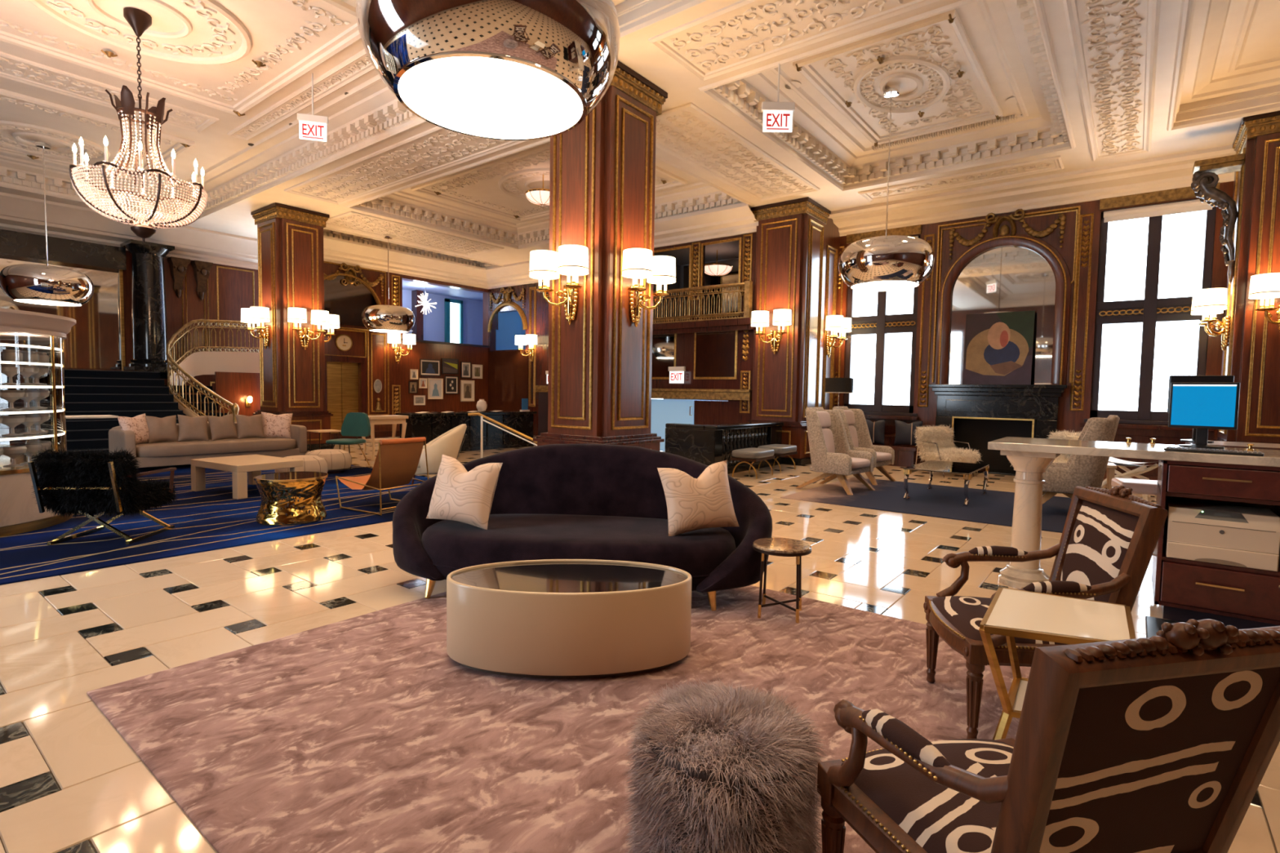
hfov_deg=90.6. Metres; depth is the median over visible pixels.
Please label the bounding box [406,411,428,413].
menu
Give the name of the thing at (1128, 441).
brass finial
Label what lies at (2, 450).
glass goblet
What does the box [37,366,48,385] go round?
glass goblet
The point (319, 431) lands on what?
wire side table
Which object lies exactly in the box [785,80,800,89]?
ceiling vent
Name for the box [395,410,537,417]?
countertop
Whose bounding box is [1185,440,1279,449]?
countertop
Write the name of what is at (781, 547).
side table
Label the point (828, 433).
cushion
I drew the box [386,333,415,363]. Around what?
wall sconce
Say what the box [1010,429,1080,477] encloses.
lounge chair
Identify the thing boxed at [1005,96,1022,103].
ceiling vent
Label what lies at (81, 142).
candle
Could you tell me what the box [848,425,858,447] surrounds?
cushion
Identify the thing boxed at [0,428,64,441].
shelf
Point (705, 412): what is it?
door
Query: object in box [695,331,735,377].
wall panel
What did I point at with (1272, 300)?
candle
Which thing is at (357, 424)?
chair
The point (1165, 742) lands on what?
carved armchair
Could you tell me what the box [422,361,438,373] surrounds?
print
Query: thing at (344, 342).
wall clock
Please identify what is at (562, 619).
table
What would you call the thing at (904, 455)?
window bench
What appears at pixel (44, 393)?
glass goblet
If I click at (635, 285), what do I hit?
candle
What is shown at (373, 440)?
shelf
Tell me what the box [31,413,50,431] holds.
glass goblet
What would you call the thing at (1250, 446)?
brass finial
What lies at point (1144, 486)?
bar stool
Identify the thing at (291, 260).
wood column
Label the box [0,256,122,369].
mirror
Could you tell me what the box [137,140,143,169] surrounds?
candle
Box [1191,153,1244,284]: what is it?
bracket
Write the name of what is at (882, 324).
window
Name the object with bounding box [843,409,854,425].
cushion
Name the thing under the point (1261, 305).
candle
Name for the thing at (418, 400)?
print
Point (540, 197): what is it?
lamp
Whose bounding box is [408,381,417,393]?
framed picture
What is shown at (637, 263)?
wall sconce
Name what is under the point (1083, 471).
chair
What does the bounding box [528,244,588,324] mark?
wall sconce
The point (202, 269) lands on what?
carved corbel
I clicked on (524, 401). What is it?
sign
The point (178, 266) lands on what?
carved corbel
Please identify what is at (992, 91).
ceiling
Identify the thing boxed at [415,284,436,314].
starburst
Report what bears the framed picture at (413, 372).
attached to the wall at (356, 273)
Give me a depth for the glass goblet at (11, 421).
5.96 m
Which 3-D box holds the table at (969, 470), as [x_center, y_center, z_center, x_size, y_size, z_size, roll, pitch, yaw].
[4.308,0.775,8.881,0.820,0.440,1.440,3,4,38]
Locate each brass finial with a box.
[1125,437,1131,444]
[1150,438,1155,444]
[1246,444,1253,450]
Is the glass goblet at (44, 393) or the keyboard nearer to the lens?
the keyboard
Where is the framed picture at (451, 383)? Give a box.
[444,375,458,394]
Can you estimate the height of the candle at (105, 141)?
0.310 m
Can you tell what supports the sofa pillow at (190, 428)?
on the sofa at (162, 453)
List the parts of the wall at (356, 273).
door casing, gilt moulding, wainscot rail, cornice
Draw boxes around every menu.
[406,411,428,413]
[430,411,453,413]
[462,410,477,413]
[480,410,503,412]
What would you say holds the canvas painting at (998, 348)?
on the fireplace
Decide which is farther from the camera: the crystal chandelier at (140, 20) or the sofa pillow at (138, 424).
the sofa pillow at (138, 424)
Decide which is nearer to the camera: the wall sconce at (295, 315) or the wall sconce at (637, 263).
the wall sconce at (637, 263)
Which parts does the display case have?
cornice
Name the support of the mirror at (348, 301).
attached to the wall at (356, 273)
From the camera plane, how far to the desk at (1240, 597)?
3.99 m
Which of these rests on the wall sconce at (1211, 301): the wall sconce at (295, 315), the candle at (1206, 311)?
the candle at (1206, 311)
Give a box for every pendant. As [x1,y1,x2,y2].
[0,140,93,306]
[355,0,620,140]
[361,233,414,333]
[838,84,934,291]
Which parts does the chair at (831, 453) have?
leg, leg, seat, leg, leg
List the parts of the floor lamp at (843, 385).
lamp shade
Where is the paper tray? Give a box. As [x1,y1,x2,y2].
[1167,542,1278,571]
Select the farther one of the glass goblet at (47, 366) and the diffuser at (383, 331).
the diffuser at (383, 331)
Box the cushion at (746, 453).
[732,448,773,458]
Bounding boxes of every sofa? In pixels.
[108,422,306,469]
[392,444,772,611]
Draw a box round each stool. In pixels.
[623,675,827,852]
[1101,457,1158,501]
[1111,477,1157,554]
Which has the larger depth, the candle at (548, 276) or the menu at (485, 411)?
the menu at (485, 411)
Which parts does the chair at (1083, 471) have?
leg, leg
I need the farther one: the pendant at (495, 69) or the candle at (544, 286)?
the candle at (544, 286)
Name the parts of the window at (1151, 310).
sill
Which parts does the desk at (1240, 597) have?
drawer, handle, drawer, handle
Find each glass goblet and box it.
[0,364,23,384]
[0,390,24,410]
[0,414,26,435]
[0,415,3,436]
[0,445,26,466]
[0,447,4,468]
[17,444,42,464]
[18,365,39,385]
[18,390,40,409]
[19,413,41,434]
[24,389,48,408]
[25,413,49,432]
[26,442,50,462]
[27,440,51,460]
[31,366,48,385]
[31,389,49,408]
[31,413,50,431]
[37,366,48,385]
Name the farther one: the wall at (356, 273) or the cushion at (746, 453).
the wall at (356, 273)
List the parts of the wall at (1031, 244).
gilt moulding, arch moulding, gilt moulding, cornice, dado panel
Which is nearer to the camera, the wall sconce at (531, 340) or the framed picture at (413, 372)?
the framed picture at (413, 372)
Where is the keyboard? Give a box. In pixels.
[1164,446,1263,456]
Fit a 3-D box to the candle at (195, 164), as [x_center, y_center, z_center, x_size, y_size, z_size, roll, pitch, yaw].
[-5.230,-2.996,7.456,0.060,0.310,0.060,3,4,38]
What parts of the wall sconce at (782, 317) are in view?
lamp shade, arm, arm, lamp shade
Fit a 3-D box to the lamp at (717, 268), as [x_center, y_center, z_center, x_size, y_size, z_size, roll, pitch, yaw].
[1.792,-3.810,14.755,0.744,0.598,0.744,3,4,38]
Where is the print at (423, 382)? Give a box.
[420,379,426,386]
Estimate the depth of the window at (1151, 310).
10.83 m
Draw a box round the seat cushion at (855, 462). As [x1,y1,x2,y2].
[850,457,870,468]
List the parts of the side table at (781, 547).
leg, leg, leg, leg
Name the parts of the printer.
control panel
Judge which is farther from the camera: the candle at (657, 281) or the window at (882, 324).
the window at (882, 324)
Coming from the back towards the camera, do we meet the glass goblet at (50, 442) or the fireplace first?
the fireplace
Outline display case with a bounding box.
[0,307,75,537]
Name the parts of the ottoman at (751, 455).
hoop leg, frame, hoop leg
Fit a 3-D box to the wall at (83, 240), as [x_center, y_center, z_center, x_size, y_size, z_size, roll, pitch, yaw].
[-13.606,-2.171,13.077,1.100,5.300,11.200,3,4,38]
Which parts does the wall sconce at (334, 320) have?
lamp shade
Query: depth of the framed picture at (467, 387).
20.41 m
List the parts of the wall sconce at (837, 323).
arm, drip dish, lamp shade, arm, lamp shade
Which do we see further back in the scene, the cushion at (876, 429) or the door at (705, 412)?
the door at (705, 412)
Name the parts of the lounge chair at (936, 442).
arm frame, seat, arm frame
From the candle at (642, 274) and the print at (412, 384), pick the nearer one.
the candle at (642, 274)
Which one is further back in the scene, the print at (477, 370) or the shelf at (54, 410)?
the print at (477, 370)
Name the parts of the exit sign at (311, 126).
stem, panel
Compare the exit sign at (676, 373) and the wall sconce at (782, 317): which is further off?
the exit sign at (676, 373)
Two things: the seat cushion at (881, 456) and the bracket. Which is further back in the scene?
the seat cushion at (881, 456)
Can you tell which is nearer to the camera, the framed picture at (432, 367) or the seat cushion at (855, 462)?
the seat cushion at (855, 462)
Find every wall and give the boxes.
[0,191,259,421]
[214,371,260,416]
[323,235,489,439]
[402,280,483,345]
[485,260,548,435]
[538,203,758,451]
[818,217,839,409]
[828,144,1235,479]
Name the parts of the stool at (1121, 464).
leg, leg, seat, leg, leg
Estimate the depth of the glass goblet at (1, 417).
5.83 m
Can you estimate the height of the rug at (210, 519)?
0.013 m
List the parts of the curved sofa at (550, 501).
leg, seat, leg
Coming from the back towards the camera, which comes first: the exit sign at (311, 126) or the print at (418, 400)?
the print at (418, 400)
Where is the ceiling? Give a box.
[0,0,1279,267]
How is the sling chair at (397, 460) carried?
on the rug at (210, 519)
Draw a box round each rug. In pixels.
[0,464,430,585]
[86,585,1031,852]
[780,476,1071,533]
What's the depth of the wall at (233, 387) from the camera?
16.33 m
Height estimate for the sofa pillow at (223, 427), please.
0.467 m
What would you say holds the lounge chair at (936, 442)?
on the floor
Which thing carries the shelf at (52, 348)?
attached to the display case
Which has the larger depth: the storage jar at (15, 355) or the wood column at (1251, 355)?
the wood column at (1251, 355)
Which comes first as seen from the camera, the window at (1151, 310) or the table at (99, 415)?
the table at (99, 415)
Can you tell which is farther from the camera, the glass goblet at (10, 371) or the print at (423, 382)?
the print at (423, 382)
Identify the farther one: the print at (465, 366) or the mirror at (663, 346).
the print at (465, 366)
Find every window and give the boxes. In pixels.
[844,224,921,416]
[1084,182,1220,425]
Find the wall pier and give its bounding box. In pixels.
[1217,171,1235,439]
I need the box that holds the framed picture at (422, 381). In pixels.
[418,377,426,388]
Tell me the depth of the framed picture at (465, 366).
20.32 m
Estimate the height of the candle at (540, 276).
0.185 m
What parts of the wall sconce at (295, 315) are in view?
lamp shade, arm, arm, lamp shade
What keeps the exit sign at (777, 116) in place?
hanging from the ceiling
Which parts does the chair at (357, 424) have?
seat, backrest, leg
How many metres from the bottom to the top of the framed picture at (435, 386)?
0.640 m
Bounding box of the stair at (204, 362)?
[164,319,259,422]
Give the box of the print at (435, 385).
[429,379,441,397]
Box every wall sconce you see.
[240,306,270,349]
[287,307,329,350]
[324,314,339,342]
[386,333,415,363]
[515,334,537,363]
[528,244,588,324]
[622,248,675,327]
[751,309,791,354]
[825,315,851,357]
[1191,288,1231,351]
[1248,272,1279,333]
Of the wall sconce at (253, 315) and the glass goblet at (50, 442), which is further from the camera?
the wall sconce at (253, 315)
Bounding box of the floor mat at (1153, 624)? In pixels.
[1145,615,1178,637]
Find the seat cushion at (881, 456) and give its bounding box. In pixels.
[875,451,891,462]
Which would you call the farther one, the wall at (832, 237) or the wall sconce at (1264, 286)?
the wall at (832, 237)
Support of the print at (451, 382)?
attached to the framed picture at (451, 383)
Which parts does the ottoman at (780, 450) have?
hoop leg, hoop leg, frame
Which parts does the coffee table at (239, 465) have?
leg, leg, leg, leg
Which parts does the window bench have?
bench seat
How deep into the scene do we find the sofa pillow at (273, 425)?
11.91 m
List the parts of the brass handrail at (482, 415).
post, rail, second rail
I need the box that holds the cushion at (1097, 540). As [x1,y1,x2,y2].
[1060,499,1139,602]
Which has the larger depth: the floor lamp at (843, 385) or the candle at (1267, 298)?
the floor lamp at (843, 385)
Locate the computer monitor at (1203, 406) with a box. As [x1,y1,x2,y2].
[1168,382,1239,448]
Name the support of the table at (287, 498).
on the rug at (210, 519)
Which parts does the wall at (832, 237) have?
gilt moulding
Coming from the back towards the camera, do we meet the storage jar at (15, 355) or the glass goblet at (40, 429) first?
the glass goblet at (40, 429)
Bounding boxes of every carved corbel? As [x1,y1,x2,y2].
[167,256,190,297]
[191,260,213,300]
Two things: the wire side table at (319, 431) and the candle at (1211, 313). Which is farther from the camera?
the wire side table at (319, 431)
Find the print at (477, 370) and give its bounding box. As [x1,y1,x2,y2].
[474,367,479,375]
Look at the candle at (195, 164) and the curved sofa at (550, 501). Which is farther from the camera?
the candle at (195, 164)
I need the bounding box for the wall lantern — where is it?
[245,395,252,406]
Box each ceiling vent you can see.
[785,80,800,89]
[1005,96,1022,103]
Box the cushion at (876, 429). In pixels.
[866,419,885,444]
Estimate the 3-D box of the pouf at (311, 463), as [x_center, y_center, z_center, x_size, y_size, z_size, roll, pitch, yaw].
[-5.046,0.622,9.453,0.710,0.365,0.721,3,4,38]
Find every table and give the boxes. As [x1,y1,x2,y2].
[191,454,303,499]
[253,471,328,525]
[306,429,341,451]
[446,559,692,679]
[752,537,811,622]
[902,460,989,506]
[978,587,1136,740]
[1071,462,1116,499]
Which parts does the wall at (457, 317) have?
dark post, teal casing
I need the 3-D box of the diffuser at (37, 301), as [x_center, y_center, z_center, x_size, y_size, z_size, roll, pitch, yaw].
[-10.655,-2.238,11.404,0.896,0.001,0.896,3,4,38]
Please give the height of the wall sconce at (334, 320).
0.860 m
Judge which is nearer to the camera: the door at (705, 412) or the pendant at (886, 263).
the pendant at (886, 263)
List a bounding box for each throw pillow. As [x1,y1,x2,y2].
[426,454,502,529]
[657,460,738,536]
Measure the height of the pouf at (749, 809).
0.415 m
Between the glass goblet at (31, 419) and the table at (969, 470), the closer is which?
the glass goblet at (31, 419)
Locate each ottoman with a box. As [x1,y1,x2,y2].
[730,448,774,479]
[757,444,797,472]
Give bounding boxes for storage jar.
[0,349,22,361]
[20,350,39,362]
[36,351,48,363]
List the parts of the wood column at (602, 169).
dado rail, gilt moulding, raised panel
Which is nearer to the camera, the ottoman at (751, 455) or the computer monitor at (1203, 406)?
the computer monitor at (1203, 406)
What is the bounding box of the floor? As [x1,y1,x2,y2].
[0,435,1279,852]
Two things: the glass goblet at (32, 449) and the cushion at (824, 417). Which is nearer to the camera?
the glass goblet at (32, 449)
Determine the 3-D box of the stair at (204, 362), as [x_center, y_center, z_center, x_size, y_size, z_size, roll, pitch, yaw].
[-10.391,-1.149,15.922,1.950,3.173,2.730,3,4,38]
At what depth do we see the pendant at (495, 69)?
2.86 m
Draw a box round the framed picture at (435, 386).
[427,377,443,399]
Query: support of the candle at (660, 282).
on the wall sconce at (637, 263)
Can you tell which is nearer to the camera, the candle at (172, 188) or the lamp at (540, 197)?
the candle at (172, 188)
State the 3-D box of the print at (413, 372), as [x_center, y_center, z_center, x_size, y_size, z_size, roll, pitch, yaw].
[-6.736,-1.556,18.878,0.002,0.200,0.150,3,4,38]
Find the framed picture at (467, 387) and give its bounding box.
[460,380,474,401]
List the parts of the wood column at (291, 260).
raised panel, gilt moulding, dado rail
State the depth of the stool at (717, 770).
1.70 m
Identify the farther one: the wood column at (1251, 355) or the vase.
the vase
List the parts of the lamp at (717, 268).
lamp shade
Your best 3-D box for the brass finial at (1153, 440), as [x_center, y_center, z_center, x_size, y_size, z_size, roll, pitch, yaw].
[3.769,0.108,4.653,0.035,0.044,0.036,3,4,38]
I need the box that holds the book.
[1034,382,1052,384]
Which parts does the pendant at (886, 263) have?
rod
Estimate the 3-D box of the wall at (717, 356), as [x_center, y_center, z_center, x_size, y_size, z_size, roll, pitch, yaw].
[0.465,-2.062,15.675,6.100,5.250,2.400,3,4,38]
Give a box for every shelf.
[0,342,61,352]
[0,360,61,367]
[0,384,62,388]
[0,406,62,414]
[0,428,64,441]
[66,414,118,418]
[364,437,399,442]
[928,384,1069,396]
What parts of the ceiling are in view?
frame, frame, frame, frame, frame, frame, frame, frame, frame, frame, frame, frame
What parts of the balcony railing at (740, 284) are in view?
rail, rail, handrail, frieze rail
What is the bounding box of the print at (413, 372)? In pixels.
[411,370,416,377]
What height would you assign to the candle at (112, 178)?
0.310 m
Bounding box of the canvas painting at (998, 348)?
[962,310,1035,384]
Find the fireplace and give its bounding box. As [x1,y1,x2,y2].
[928,384,1069,475]
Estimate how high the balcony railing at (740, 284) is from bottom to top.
0.781 m
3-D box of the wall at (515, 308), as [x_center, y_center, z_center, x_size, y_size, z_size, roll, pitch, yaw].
[-3.205,-2.389,20.306,5.800,5.320,2.300,3,4,38]
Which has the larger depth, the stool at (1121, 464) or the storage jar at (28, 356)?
the stool at (1121, 464)
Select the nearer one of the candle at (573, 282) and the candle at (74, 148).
the candle at (74, 148)
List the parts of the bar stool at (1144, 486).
seat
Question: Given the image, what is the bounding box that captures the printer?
[1164,499,1279,571]
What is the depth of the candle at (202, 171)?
7.72 m
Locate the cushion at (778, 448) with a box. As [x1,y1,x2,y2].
[757,444,796,453]
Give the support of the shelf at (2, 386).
attached to the display case
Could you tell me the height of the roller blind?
0.192 m
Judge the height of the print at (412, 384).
0.300 m
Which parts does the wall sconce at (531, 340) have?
lamp shade, lamp shade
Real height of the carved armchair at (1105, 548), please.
1.038 m
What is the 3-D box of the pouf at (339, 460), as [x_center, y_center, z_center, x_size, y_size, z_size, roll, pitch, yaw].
[-5.148,0.566,10.458,0.710,0.365,0.721,3,4,38]
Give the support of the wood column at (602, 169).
on the floor
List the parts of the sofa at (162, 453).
arm, seat, arm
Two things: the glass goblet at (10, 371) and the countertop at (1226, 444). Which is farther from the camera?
the glass goblet at (10, 371)
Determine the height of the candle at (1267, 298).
0.185 m
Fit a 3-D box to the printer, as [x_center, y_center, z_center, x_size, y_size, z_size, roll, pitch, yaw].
[3.697,0.680,4.048,0.510,0.322,0.439,3,4,38]
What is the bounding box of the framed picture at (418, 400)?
[413,395,425,404]
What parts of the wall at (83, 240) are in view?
cornice, gilt moulding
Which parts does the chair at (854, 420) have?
leg, seat, leg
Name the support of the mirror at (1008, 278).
attached to the wall at (1031, 244)
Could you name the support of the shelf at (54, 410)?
attached to the display case
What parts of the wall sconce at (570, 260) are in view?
lamp shade, drip dish, shade trim, arm, arm, lamp shade, shade trim, drip dish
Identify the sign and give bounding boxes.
[297,72,328,142]
[520,398,529,411]
[545,370,548,383]
[668,366,685,383]
[761,62,795,132]
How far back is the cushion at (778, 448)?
11.57 m
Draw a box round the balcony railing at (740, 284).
[652,282,744,324]
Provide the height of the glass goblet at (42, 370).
0.190 m
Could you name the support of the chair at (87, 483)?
on the rug at (210, 519)
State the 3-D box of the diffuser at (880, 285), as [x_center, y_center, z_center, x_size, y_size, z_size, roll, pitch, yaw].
[3.439,-1.986,8.910,0.896,0.001,0.896,3,4,38]
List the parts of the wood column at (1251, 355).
dado rail, raised panel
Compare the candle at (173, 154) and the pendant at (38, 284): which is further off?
the pendant at (38, 284)
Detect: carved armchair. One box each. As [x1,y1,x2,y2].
[817,618,1279,852]
[923,485,1168,738]
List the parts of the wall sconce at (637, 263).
arm, lamp shade, drip dish, shade trim, arm, drip dish, lamp shade, shade trim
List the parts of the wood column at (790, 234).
dado rail, gilt moulding, raised panel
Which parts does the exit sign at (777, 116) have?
panel, stem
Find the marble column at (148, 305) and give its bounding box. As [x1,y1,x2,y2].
[120,239,177,372]
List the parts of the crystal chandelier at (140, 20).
neck rod, crown, neck rod, neck rod, crown, neck rod, chain, stem, neck rod, crown, neck rod, crown, neck rod, neck rod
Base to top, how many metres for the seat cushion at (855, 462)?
0.128 m
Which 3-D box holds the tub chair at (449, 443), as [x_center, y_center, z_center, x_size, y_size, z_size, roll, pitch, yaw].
[-3.003,0.403,9.373,0.852,0.883,0.740,0,3,-18]
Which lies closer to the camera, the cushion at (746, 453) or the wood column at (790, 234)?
the cushion at (746, 453)
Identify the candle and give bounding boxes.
[71,143,76,170]
[78,137,84,166]
[84,152,89,180]
[102,135,109,165]
[110,171,113,188]
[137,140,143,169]
[140,176,145,195]
[170,173,175,198]
[171,149,177,177]
[191,172,196,197]
[193,159,199,186]
[200,168,204,193]
[257,320,260,328]
[537,275,542,288]
[542,274,546,288]
[546,275,550,288]
[566,270,570,284]
[571,270,576,284]
[575,271,578,284]
[631,274,634,287]
[633,272,638,287]
[639,273,644,287]
[655,280,658,293]
[657,279,662,293]
[663,280,667,293]
[1204,308,1208,319]
[1209,311,1213,323]
[1211,308,1217,319]
[1258,295,1264,308]
[1264,295,1269,307]
[1268,295,1275,307]
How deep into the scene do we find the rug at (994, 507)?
8.47 m
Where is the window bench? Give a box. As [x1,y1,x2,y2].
[871,442,922,466]
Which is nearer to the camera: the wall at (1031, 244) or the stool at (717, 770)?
the stool at (717, 770)
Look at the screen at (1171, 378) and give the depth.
4.94 m
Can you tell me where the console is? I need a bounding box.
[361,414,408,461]
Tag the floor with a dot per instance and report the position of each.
(70, 782)
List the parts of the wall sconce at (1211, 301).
drip dish, lamp shade, drip dish, lamp shade, shade trim, arm, arm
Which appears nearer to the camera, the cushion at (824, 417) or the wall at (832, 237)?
the cushion at (824, 417)
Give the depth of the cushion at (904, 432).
12.82 m
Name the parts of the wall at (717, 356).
cornice, door pane, gilt moulding, railing post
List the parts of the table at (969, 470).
leg, leg, leg, rail, leg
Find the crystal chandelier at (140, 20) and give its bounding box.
[68,7,207,243]
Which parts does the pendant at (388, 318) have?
rod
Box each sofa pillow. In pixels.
[117,413,149,444]
[145,415,180,443]
[177,414,208,440]
[208,413,237,440]
[235,413,265,439]
[261,412,293,438]
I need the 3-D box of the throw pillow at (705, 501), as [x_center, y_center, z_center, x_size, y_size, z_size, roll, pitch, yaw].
[0.401,0.485,4.321,0.560,0.488,0.239,0,3,-21]
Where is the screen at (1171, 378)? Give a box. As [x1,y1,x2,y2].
[1167,375,1234,443]
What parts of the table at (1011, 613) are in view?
rail, leg, leg, rail, rail, rail, rail, rail, rail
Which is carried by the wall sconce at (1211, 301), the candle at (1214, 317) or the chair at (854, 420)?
the candle at (1214, 317)
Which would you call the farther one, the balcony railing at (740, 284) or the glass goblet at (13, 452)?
the balcony railing at (740, 284)
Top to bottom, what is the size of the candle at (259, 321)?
0.185 m
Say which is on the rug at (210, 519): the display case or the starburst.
the display case
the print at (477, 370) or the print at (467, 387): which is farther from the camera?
the print at (477, 370)
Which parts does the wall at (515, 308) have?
polished panel, gilt moulding, cornice, dark doorway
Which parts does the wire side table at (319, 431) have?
leg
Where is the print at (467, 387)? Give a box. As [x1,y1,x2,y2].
[463,383,471,398]
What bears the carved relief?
attached to the wall at (356, 273)
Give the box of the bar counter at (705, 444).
[664,421,783,474]
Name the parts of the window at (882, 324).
sill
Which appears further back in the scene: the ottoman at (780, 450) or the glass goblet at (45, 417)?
the ottoman at (780, 450)
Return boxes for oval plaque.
[373,379,382,392]
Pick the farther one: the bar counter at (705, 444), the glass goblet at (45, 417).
the bar counter at (705, 444)
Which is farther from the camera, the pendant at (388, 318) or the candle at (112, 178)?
the pendant at (388, 318)
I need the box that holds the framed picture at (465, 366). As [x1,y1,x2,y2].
[460,361,471,377]
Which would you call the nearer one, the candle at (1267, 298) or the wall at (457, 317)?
the candle at (1267, 298)
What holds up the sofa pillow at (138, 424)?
on the sofa at (162, 453)
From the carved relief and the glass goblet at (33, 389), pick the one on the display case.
the glass goblet at (33, 389)
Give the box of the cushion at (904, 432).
[893,420,923,445]
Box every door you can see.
[326,361,358,433]
[689,400,728,440]
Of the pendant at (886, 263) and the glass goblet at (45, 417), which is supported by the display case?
the glass goblet at (45, 417)
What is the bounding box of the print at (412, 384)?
[409,382,416,392]
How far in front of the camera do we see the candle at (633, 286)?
7.52 m
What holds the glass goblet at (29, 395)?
on the display case
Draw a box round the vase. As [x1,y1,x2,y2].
[475,399,487,412]
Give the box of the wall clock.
[335,333,352,351]
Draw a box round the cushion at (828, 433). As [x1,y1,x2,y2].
[822,428,835,453]
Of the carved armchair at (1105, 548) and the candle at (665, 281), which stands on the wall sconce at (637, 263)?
the candle at (665, 281)
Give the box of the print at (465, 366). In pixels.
[462,364,469,375]
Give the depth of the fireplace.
12.12 m
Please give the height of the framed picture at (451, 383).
0.570 m
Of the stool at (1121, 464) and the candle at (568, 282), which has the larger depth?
the stool at (1121, 464)
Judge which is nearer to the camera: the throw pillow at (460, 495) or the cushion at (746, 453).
the throw pillow at (460, 495)
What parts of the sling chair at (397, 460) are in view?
rod, seat rod, rod, cross rod, cross rod, rod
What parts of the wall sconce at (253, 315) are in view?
lamp shade, arm, lamp shade, arm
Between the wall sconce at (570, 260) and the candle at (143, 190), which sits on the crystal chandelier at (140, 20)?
the candle at (143, 190)
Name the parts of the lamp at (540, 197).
lamp shade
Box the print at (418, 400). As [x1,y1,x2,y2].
[415,397,423,403]
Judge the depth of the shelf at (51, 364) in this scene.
6.03 m
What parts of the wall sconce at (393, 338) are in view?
lamp shade, lamp shade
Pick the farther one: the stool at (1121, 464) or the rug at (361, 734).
the stool at (1121, 464)
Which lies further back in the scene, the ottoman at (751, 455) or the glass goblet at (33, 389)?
the ottoman at (751, 455)
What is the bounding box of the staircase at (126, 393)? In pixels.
[0,368,182,455]
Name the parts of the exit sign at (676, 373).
panel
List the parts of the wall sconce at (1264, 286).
lamp shade, shade trim, drip dish, arm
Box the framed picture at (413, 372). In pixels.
[409,368,417,379]
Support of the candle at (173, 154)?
on the crystal chandelier at (140, 20)
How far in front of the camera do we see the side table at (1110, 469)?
8.61 m
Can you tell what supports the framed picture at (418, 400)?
attached to the wall at (356, 273)
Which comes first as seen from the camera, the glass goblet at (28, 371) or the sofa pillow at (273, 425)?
the glass goblet at (28, 371)
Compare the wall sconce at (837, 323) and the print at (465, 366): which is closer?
the wall sconce at (837, 323)
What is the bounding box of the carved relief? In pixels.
[374,398,382,411]
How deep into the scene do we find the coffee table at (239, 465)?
8.23 m
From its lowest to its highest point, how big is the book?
0.030 m
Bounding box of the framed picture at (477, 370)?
[471,364,482,378]
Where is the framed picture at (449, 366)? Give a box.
[441,358,458,374]
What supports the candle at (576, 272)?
on the wall sconce at (570, 260)
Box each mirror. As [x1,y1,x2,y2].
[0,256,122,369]
[324,275,377,326]
[651,334,674,377]
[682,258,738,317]
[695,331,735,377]
[947,245,1055,384]
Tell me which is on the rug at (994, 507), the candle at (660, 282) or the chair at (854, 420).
the chair at (854, 420)
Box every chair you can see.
[27,446,177,545]
[325,412,370,468]
[335,436,428,515]
[411,423,466,486]
[796,407,875,495]
[824,406,895,485]
[913,423,982,477]
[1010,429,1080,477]
[1042,414,1119,504]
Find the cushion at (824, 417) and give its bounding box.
[816,411,831,428]
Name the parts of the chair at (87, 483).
post, rail, crossed leg, crossed leg, post, crossed leg, armrest, crossed leg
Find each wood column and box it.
[250,202,333,450]
[533,60,667,450]
[745,196,831,466]
[1213,110,1279,444]
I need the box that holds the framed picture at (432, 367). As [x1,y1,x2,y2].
[419,359,440,376]
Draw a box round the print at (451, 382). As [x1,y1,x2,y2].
[446,377,456,391]
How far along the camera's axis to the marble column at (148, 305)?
14.83 m
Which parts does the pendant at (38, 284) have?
rod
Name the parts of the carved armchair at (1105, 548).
leg, arm post, leg, seat rail, arm post, seat, arm, arm, frame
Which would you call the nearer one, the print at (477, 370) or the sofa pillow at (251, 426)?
the sofa pillow at (251, 426)
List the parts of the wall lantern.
globe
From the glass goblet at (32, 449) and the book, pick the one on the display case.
the glass goblet at (32, 449)
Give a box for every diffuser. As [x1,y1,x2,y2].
[14,299,80,305]
[369,329,407,332]
[398,56,582,137]
[851,280,918,290]
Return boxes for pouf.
[275,454,328,473]
[306,448,351,473]
[646,709,805,852]
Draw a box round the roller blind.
[1103,199,1212,222]
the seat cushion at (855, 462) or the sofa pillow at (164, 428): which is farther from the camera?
the sofa pillow at (164, 428)
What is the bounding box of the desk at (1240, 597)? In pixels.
[987,436,1279,629]
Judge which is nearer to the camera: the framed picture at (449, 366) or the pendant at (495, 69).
the pendant at (495, 69)
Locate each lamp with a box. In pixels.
[524,173,549,206]
[704,249,733,276]
[824,377,853,406]
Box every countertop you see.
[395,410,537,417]
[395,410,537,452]
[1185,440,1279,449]
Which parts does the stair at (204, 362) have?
rail, rail, newel post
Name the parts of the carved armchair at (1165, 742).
leg, arm post, seat rail, arm, seat, frame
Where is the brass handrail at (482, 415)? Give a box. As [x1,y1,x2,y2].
[467,412,537,457]

